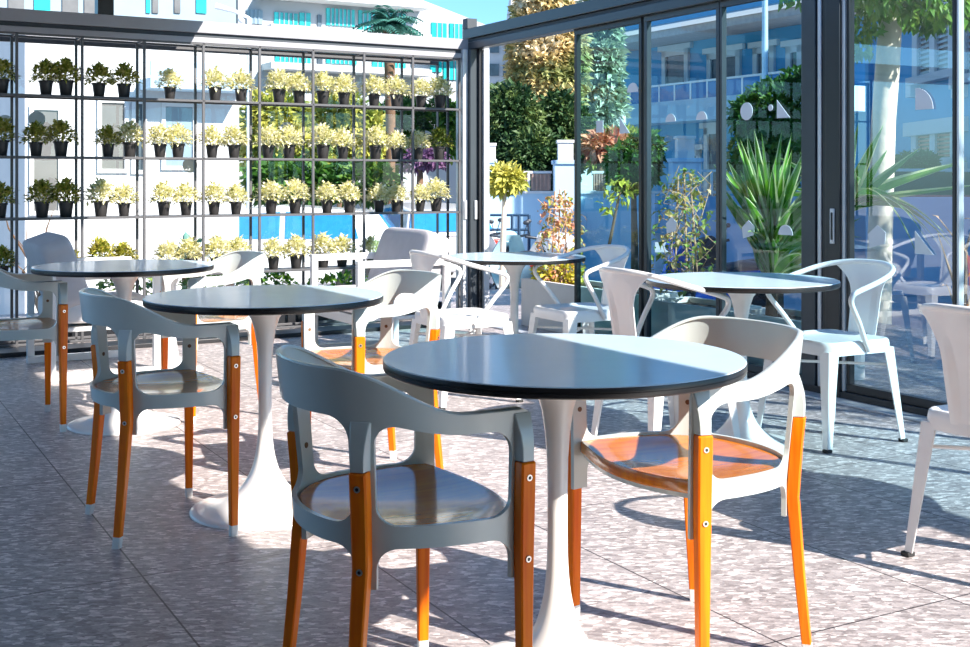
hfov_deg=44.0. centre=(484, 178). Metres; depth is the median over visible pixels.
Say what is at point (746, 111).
door
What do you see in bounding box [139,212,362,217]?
shelf
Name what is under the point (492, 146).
gate pillar
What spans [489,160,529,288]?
tree
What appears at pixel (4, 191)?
potted plant
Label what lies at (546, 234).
climbing plant
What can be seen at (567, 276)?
shrub
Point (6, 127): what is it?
potted plant
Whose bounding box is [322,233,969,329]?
ground
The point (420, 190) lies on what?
potted plant
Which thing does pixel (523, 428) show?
socket
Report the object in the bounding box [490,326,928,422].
trim
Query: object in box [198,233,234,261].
potted plant
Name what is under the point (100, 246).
potted plant
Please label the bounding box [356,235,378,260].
potted plant
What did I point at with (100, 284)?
bush
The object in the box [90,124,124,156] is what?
potted plant
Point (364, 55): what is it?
rack
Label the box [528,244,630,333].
armchair
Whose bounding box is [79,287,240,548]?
armchair
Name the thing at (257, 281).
socket
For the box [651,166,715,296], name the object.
climbing plant
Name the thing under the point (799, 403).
socket
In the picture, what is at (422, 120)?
tree
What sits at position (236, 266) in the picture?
armchair
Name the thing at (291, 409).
socket
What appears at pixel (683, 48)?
building
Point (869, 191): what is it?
yucca
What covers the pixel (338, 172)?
hedge
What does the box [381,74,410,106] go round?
potted plant
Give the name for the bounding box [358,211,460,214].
shelf
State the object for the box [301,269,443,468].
armchair
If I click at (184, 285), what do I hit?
bush
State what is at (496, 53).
apartment block
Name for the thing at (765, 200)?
yucca
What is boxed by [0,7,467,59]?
roof beam
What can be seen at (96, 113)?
building
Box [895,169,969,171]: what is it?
rail
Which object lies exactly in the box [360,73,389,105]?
potted plant
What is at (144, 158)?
shelf
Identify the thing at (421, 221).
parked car
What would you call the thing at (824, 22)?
door frame
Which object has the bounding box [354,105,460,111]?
shelf
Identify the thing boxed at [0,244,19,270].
potted plant
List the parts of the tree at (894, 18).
crown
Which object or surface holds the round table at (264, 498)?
on the floor
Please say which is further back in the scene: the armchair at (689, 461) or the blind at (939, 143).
the blind at (939, 143)
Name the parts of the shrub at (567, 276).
stem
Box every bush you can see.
[95,277,151,295]
[176,274,248,289]
[235,267,299,285]
[307,269,367,285]
[726,64,800,307]
[895,148,942,168]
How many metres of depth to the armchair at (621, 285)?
4.83 m
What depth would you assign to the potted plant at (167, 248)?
8.37 m
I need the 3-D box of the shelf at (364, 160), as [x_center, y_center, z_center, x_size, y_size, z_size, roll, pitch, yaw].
[-0.603,-0.143,9.363,0.835,0.016,0.206,0,0,-31]
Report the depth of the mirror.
18.66 m
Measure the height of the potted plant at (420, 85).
0.249 m
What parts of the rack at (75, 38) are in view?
post, post, rail, rail, post, post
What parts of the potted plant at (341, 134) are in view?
pot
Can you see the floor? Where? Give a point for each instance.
(174, 580)
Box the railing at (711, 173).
[701,170,715,195]
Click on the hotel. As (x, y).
(341, 15)
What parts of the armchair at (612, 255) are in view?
leg, leg, seat, leg, backrest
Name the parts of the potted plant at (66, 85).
pot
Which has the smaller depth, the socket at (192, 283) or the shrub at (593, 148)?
the socket at (192, 283)
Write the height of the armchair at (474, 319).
0.765 m
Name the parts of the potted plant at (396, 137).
pot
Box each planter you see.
[521,277,682,334]
[651,296,761,335]
[728,308,864,380]
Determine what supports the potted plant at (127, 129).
on the rack at (75, 38)
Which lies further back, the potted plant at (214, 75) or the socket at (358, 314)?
the potted plant at (214, 75)
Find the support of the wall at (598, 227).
on the ground
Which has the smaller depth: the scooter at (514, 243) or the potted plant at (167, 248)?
the potted plant at (167, 248)
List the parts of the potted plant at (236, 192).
pot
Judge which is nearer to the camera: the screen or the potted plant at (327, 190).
the potted plant at (327, 190)
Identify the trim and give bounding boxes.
[0,301,441,357]
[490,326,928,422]
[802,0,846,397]
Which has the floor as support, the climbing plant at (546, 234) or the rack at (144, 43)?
the rack at (144, 43)
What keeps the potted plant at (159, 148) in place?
on the rack at (144, 43)
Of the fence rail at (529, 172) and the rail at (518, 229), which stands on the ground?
the rail at (518, 229)
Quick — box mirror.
[523,221,530,235]
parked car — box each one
[239,204,394,285]
[383,202,498,286]
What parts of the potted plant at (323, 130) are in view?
pot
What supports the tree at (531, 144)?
on the ground
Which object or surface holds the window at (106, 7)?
in the block at (194, 10)
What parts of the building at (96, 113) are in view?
pane, pane, pane, pane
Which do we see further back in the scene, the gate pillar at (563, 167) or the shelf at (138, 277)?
the gate pillar at (563, 167)
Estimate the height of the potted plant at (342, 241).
0.254 m
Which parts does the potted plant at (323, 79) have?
pot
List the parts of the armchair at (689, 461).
leg, seat frame, seat, leg, leg, leg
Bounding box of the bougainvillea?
[394,144,451,199]
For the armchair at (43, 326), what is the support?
on the floor
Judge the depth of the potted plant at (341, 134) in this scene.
9.05 m
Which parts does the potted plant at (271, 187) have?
pot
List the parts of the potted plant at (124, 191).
pot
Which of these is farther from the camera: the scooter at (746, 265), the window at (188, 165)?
the scooter at (746, 265)
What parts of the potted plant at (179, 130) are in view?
pot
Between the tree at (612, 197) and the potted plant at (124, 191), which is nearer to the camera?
the potted plant at (124, 191)
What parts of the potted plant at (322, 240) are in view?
pot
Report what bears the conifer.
on the ground
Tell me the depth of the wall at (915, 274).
21.90 m
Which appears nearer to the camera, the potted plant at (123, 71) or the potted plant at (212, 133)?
the potted plant at (123, 71)
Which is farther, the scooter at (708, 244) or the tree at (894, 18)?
the scooter at (708, 244)
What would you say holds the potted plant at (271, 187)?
on the rack at (144, 43)
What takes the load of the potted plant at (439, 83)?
on the rack at (364, 55)
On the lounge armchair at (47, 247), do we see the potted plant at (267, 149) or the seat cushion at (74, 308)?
the seat cushion at (74, 308)
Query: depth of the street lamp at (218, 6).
21.96 m
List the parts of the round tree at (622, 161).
crown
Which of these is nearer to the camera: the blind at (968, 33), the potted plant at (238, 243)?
the potted plant at (238, 243)
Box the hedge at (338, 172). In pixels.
[239,153,407,209]
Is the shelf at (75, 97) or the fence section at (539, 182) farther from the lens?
the fence section at (539, 182)
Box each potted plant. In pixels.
[0,58,20,92]
[0,117,20,155]
[0,181,20,217]
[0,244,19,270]
[18,119,53,155]
[23,178,61,216]
[28,57,64,94]
[43,118,78,155]
[45,177,84,216]
[46,57,86,94]
[79,236,120,257]
[84,61,115,95]
[84,176,120,215]
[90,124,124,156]
[106,61,142,96]
[106,182,140,215]
[108,241,140,258]
[110,120,149,156]
[146,122,174,156]
[147,179,179,214]
[150,238,184,259]
[154,67,184,98]
[162,122,195,156]
[172,181,201,214]
[174,236,208,260]
[195,124,227,157]
[198,65,234,99]
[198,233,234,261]
[200,180,230,214]
[218,124,250,157]
[220,235,253,253]
[221,182,252,213]
[225,67,257,100]
[251,124,284,157]
[254,178,287,213]
[261,236,287,268]
[262,67,296,102]
[274,123,304,157]
[279,233,311,267]
[281,177,311,212]
[284,70,315,102]
[305,122,339,158]
[305,231,339,266]
[306,69,339,103]
[315,180,341,212]
[326,233,356,266]
[330,126,357,158]
[331,72,360,104]
[335,180,362,212]
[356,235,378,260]
[359,124,392,158]
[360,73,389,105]
[366,182,392,211]
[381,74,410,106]
[382,129,410,158]
[384,182,410,211]
[404,130,430,159]
[406,76,434,106]
[406,182,432,210]
[418,176,453,210]
[424,75,455,107]
[426,126,453,159]
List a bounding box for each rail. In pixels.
[490,214,530,250]
[519,171,800,193]
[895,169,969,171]
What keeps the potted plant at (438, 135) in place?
on the rack at (364, 55)
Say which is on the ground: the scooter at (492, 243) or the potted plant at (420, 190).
the scooter at (492, 243)
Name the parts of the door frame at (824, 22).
handle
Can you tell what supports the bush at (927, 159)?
on the ground
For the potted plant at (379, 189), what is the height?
0.231 m
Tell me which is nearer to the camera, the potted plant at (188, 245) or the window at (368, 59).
the potted plant at (188, 245)
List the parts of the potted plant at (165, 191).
pot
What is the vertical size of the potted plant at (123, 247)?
0.238 m
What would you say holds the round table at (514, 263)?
on the floor
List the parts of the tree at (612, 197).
crown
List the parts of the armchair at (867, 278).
leg, leg, seat, backrest, leg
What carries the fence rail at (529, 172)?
on the wall at (598, 227)
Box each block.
[0,0,235,22]
[489,0,598,190]
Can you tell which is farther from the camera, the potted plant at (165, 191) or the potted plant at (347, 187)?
the potted plant at (347, 187)
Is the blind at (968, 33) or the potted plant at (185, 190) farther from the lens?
the blind at (968, 33)
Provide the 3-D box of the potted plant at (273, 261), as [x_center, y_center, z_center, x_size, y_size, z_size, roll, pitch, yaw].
[-1.546,0.537,8.796,0.249,0.245,0.243,0,0,-3]
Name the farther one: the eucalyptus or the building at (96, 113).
the eucalyptus
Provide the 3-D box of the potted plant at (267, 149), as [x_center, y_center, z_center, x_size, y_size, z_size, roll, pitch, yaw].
[-1.581,-0.278,8.782,0.252,0.254,0.258,0,0,20]
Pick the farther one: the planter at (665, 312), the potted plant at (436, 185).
the potted plant at (436, 185)
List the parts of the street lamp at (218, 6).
arm, lamp globe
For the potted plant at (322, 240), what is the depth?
8.97 m
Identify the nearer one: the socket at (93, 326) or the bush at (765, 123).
the socket at (93, 326)
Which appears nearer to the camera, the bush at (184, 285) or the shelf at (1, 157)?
the shelf at (1, 157)
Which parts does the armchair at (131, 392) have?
leg, leg, seat, leg, leg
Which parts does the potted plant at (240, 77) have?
pot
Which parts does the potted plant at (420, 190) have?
pot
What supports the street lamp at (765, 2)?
on the ground
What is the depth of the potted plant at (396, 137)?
9.28 m
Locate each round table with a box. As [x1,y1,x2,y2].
[31,259,213,434]
[142,285,382,530]
[383,333,746,646]
[444,252,585,333]
[646,272,840,452]
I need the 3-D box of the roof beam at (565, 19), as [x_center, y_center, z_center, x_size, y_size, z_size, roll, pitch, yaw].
[2.065,-1.153,5.650,0.090,0.255,9.100,0,0,-29]
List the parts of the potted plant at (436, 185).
pot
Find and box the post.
[456,49,488,308]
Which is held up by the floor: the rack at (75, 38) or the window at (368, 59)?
the rack at (75, 38)
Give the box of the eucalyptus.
[575,0,634,129]
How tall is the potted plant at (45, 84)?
0.256 m
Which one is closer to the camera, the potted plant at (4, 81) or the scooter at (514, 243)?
the potted plant at (4, 81)
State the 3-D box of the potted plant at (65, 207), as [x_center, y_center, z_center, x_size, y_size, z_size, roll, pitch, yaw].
[-2.817,0.119,8.050,0.271,0.271,0.272,0,0,-33]
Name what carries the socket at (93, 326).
attached to the armchair at (131, 392)
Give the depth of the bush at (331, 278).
9.68 m
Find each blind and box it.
[918,133,949,155]
[919,23,947,74]
[967,29,969,72]
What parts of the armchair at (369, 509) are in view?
leg, leg, seat, leg, leg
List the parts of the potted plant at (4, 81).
pot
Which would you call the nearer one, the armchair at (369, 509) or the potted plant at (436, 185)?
the armchair at (369, 509)
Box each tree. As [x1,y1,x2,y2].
[239,85,336,173]
[306,87,385,206]
[352,5,423,204]
[378,90,455,173]
[489,77,588,190]
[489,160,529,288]
[501,0,594,113]
[596,128,670,270]
[778,0,969,324]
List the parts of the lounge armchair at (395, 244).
frame, seat frame, frame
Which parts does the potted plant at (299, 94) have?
pot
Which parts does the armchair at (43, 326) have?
seat, leg, leg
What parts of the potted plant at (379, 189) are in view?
pot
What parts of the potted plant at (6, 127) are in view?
pot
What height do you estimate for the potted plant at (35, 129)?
0.244 m
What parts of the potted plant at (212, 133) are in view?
pot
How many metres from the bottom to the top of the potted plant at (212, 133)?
0.245 m
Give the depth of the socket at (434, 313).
4.41 m
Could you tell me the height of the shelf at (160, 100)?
0.016 m
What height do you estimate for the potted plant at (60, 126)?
0.258 m
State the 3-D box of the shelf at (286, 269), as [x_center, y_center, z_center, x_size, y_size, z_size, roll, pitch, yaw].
[-1.677,0.668,8.726,1.643,0.016,0.206,0,0,-31]
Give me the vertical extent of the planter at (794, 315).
0.340 m
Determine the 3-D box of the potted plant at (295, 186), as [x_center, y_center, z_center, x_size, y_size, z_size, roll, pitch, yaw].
[-1.410,0.117,8.882,0.268,0.274,0.280,0,0,-19]
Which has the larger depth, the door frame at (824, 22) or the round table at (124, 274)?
the door frame at (824, 22)
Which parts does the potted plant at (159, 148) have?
pot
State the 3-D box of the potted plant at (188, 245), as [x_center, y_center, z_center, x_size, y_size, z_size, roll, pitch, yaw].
[-2.078,0.529,8.487,0.271,0.262,0.261,0,0,8]
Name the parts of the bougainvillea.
crown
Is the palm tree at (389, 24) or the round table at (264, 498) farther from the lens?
the palm tree at (389, 24)
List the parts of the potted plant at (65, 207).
pot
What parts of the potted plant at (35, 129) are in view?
pot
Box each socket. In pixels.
[58,282,66,303]
[91,324,94,344]
[118,330,131,360]
[188,279,196,288]
[226,325,239,355]
[254,276,260,284]
[287,404,294,431]
[349,422,370,473]
[353,309,364,336]
[430,303,439,329]
[514,411,533,461]
[692,390,710,435]
[793,375,805,416]
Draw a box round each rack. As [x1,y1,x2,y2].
[0,31,142,347]
[136,39,362,338]
[352,52,460,322]
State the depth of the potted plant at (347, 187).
9.07 m
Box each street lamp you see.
[215,3,250,207]
[762,0,767,78]
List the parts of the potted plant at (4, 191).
pot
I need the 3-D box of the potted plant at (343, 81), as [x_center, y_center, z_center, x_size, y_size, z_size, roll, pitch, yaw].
[-1.067,-0.685,9.094,0.256,0.259,0.263,0,0,-37]
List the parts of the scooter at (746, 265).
seat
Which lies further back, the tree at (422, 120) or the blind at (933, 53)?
the tree at (422, 120)
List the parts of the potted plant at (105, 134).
pot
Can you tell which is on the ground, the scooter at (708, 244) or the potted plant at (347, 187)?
the scooter at (708, 244)
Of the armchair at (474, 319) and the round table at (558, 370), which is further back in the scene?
the armchair at (474, 319)
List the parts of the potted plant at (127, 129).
pot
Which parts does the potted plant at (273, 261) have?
pot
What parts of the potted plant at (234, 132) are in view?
pot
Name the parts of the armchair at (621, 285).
leg, backrest, leg, leg, leg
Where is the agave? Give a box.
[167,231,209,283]
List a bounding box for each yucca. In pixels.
[713,131,859,316]
[780,123,969,263]
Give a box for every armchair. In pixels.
[0,268,67,431]
[22,232,160,381]
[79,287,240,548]
[160,250,265,423]
[275,345,535,646]
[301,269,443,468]
[310,227,450,347]
[403,250,522,409]
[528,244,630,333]
[568,316,811,646]
[591,266,740,437]
[756,259,907,453]
[901,303,969,556]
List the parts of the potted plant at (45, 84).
pot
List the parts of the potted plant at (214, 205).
pot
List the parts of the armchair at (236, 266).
leg, leg, seat, leg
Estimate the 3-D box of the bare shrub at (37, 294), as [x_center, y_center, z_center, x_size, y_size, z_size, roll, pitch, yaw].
[-3.854,1.195,10.498,0.593,1.849,0.265,0,0,7]
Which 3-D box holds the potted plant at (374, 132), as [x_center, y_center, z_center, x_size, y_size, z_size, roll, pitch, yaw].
[-0.837,-0.289,9.219,0.282,0.276,0.270,0,0,-35]
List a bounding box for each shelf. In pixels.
[0,93,142,101]
[0,156,142,159]
[0,215,142,220]
[85,277,142,279]
[138,98,362,108]
[139,157,362,160]
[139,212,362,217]
[146,265,355,277]
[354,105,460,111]
[358,159,460,161]
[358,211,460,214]
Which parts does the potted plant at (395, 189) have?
pot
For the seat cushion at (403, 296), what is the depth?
7.32 m
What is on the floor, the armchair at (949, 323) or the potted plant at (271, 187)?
the armchair at (949, 323)
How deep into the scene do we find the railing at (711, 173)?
24.00 m
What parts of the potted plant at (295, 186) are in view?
pot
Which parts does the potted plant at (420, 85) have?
pot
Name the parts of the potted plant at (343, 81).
pot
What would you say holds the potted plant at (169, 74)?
on the rack at (144, 43)
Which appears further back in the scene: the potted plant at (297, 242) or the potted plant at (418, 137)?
the potted plant at (418, 137)
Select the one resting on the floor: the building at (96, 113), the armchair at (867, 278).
the armchair at (867, 278)
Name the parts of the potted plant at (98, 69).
pot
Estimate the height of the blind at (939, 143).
0.435 m
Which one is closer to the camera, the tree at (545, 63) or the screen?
the screen
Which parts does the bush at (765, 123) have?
crown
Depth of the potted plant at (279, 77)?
8.79 m
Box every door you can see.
[574,17,643,336]
[644,2,719,336]
[720,0,801,380]
[846,0,956,407]
[957,0,963,305]
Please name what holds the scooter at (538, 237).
on the ground
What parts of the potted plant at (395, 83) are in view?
pot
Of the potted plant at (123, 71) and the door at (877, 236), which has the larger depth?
the potted plant at (123, 71)
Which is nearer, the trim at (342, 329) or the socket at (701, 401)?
the socket at (701, 401)
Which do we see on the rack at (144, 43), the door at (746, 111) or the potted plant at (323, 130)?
the potted plant at (323, 130)
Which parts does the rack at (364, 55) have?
post, post, rail, post, rail, post, post, post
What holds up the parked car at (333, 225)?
on the ground
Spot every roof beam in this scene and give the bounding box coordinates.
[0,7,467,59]
[463,0,723,48]
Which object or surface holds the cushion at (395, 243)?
on the lounge armchair at (395, 244)
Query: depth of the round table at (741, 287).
4.99 m
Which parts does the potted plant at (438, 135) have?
pot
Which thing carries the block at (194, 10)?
on the ground
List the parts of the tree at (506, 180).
crown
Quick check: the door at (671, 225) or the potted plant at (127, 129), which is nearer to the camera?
the door at (671, 225)
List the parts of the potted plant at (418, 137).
pot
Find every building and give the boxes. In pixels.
[0,35,248,314]
[621,0,864,233]
[865,0,969,171]
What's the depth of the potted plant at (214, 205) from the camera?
8.54 m
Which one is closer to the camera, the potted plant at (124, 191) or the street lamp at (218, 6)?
the potted plant at (124, 191)
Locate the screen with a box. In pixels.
[894,172,969,196]
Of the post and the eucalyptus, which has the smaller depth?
the post
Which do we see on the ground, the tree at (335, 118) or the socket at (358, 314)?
the tree at (335, 118)
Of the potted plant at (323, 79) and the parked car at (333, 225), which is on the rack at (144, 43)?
the potted plant at (323, 79)
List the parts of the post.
handle, handle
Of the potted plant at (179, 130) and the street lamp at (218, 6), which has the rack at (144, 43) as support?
the potted plant at (179, 130)
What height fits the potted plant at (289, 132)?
0.266 m
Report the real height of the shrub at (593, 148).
3.303 m
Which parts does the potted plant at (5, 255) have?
pot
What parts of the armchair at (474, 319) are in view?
leg, backrest, leg, seat, leg, leg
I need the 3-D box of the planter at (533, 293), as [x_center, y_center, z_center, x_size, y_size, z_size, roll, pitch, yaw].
[0.803,0.940,8.618,0.360,0.360,1.525,0,0,-29]
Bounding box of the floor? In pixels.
[0,288,969,646]
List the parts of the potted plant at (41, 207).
pot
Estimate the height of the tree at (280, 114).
4.787 m
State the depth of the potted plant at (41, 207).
7.94 m
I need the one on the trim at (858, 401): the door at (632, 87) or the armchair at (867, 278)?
the door at (632, 87)
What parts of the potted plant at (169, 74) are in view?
pot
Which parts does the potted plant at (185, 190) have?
pot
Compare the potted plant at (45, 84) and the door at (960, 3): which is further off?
the potted plant at (45, 84)
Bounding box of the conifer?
[527,83,596,157]
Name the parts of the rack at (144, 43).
post, post, post, post, rail, rail, post, post, post, post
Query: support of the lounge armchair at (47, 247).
on the floor
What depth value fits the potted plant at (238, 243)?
8.63 m
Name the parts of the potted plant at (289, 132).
pot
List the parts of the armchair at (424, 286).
leg, seat, leg, leg, leg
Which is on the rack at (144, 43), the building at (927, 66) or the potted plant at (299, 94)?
the potted plant at (299, 94)
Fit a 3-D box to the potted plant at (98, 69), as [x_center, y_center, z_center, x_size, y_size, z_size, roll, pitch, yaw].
[-2.622,-0.681,8.162,0.240,0.251,0.253,0,0,-13]
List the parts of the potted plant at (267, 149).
pot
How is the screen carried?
on the wall at (915, 274)
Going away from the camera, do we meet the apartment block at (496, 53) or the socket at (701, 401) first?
the socket at (701, 401)
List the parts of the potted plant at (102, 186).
pot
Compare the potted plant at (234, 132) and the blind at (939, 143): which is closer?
the potted plant at (234, 132)
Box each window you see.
[0,37,135,124]
[95,0,113,14]
[139,44,351,172]
[355,57,438,233]
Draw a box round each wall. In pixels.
[496,194,865,281]
[866,197,969,294]
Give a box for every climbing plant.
[535,189,586,283]
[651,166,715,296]
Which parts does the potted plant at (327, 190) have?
pot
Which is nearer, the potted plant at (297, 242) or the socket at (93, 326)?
the socket at (93, 326)
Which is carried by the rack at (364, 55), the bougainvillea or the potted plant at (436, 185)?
the potted plant at (436, 185)
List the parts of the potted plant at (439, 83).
pot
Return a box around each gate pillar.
[489,143,496,285]
[551,140,573,270]
[666,136,703,271]
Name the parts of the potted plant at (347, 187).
pot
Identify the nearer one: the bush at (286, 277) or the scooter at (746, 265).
the bush at (286, 277)
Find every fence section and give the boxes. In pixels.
[531,174,550,190]
[593,174,605,190]
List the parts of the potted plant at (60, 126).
pot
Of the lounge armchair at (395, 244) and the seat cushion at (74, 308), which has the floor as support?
the lounge armchair at (395, 244)
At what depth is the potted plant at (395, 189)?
9.28 m
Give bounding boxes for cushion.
[22,232,87,308]
[38,291,144,323]
[340,285,418,312]
[368,227,449,279]
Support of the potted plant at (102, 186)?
on the rack at (75, 38)
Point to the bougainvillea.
(428, 154)
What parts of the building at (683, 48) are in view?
pane, rail glass, balcony rail, pane, pane, pane, pane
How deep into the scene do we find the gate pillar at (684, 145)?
23.52 m
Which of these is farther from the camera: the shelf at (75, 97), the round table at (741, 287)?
the shelf at (75, 97)
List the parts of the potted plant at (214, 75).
pot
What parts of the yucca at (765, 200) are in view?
stem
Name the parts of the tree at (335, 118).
crown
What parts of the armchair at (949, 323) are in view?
leg, backrest, seat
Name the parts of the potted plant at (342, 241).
pot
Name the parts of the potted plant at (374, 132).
pot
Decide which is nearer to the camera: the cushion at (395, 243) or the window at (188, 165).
the cushion at (395, 243)
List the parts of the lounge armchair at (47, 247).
seat frame, frame, frame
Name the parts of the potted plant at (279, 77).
pot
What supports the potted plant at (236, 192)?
on the rack at (144, 43)
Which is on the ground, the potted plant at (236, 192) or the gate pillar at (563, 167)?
the gate pillar at (563, 167)
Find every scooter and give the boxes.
[489,218,500,289]
[489,219,538,288]
[523,221,573,273]
[653,227,765,306]
[685,223,765,301]
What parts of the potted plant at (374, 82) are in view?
pot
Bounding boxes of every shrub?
[6,210,53,312]
[530,263,588,284]
[581,124,628,170]
[583,122,638,179]
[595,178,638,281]
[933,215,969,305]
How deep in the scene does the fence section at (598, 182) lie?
24.02 m
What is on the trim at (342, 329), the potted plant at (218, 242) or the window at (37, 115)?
the window at (37, 115)
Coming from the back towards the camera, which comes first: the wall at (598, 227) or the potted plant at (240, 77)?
the wall at (598, 227)
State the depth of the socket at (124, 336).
3.65 m
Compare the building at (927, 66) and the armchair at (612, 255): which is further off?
the building at (927, 66)
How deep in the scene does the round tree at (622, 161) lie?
18.83 m
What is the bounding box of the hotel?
[236,0,488,209]
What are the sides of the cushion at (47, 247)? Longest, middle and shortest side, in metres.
0.740 x 0.419 x 0.190 m
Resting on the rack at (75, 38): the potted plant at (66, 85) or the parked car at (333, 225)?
the potted plant at (66, 85)
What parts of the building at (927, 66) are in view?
pane, pane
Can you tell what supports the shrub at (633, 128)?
on the ground
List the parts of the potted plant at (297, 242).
pot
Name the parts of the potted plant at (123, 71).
pot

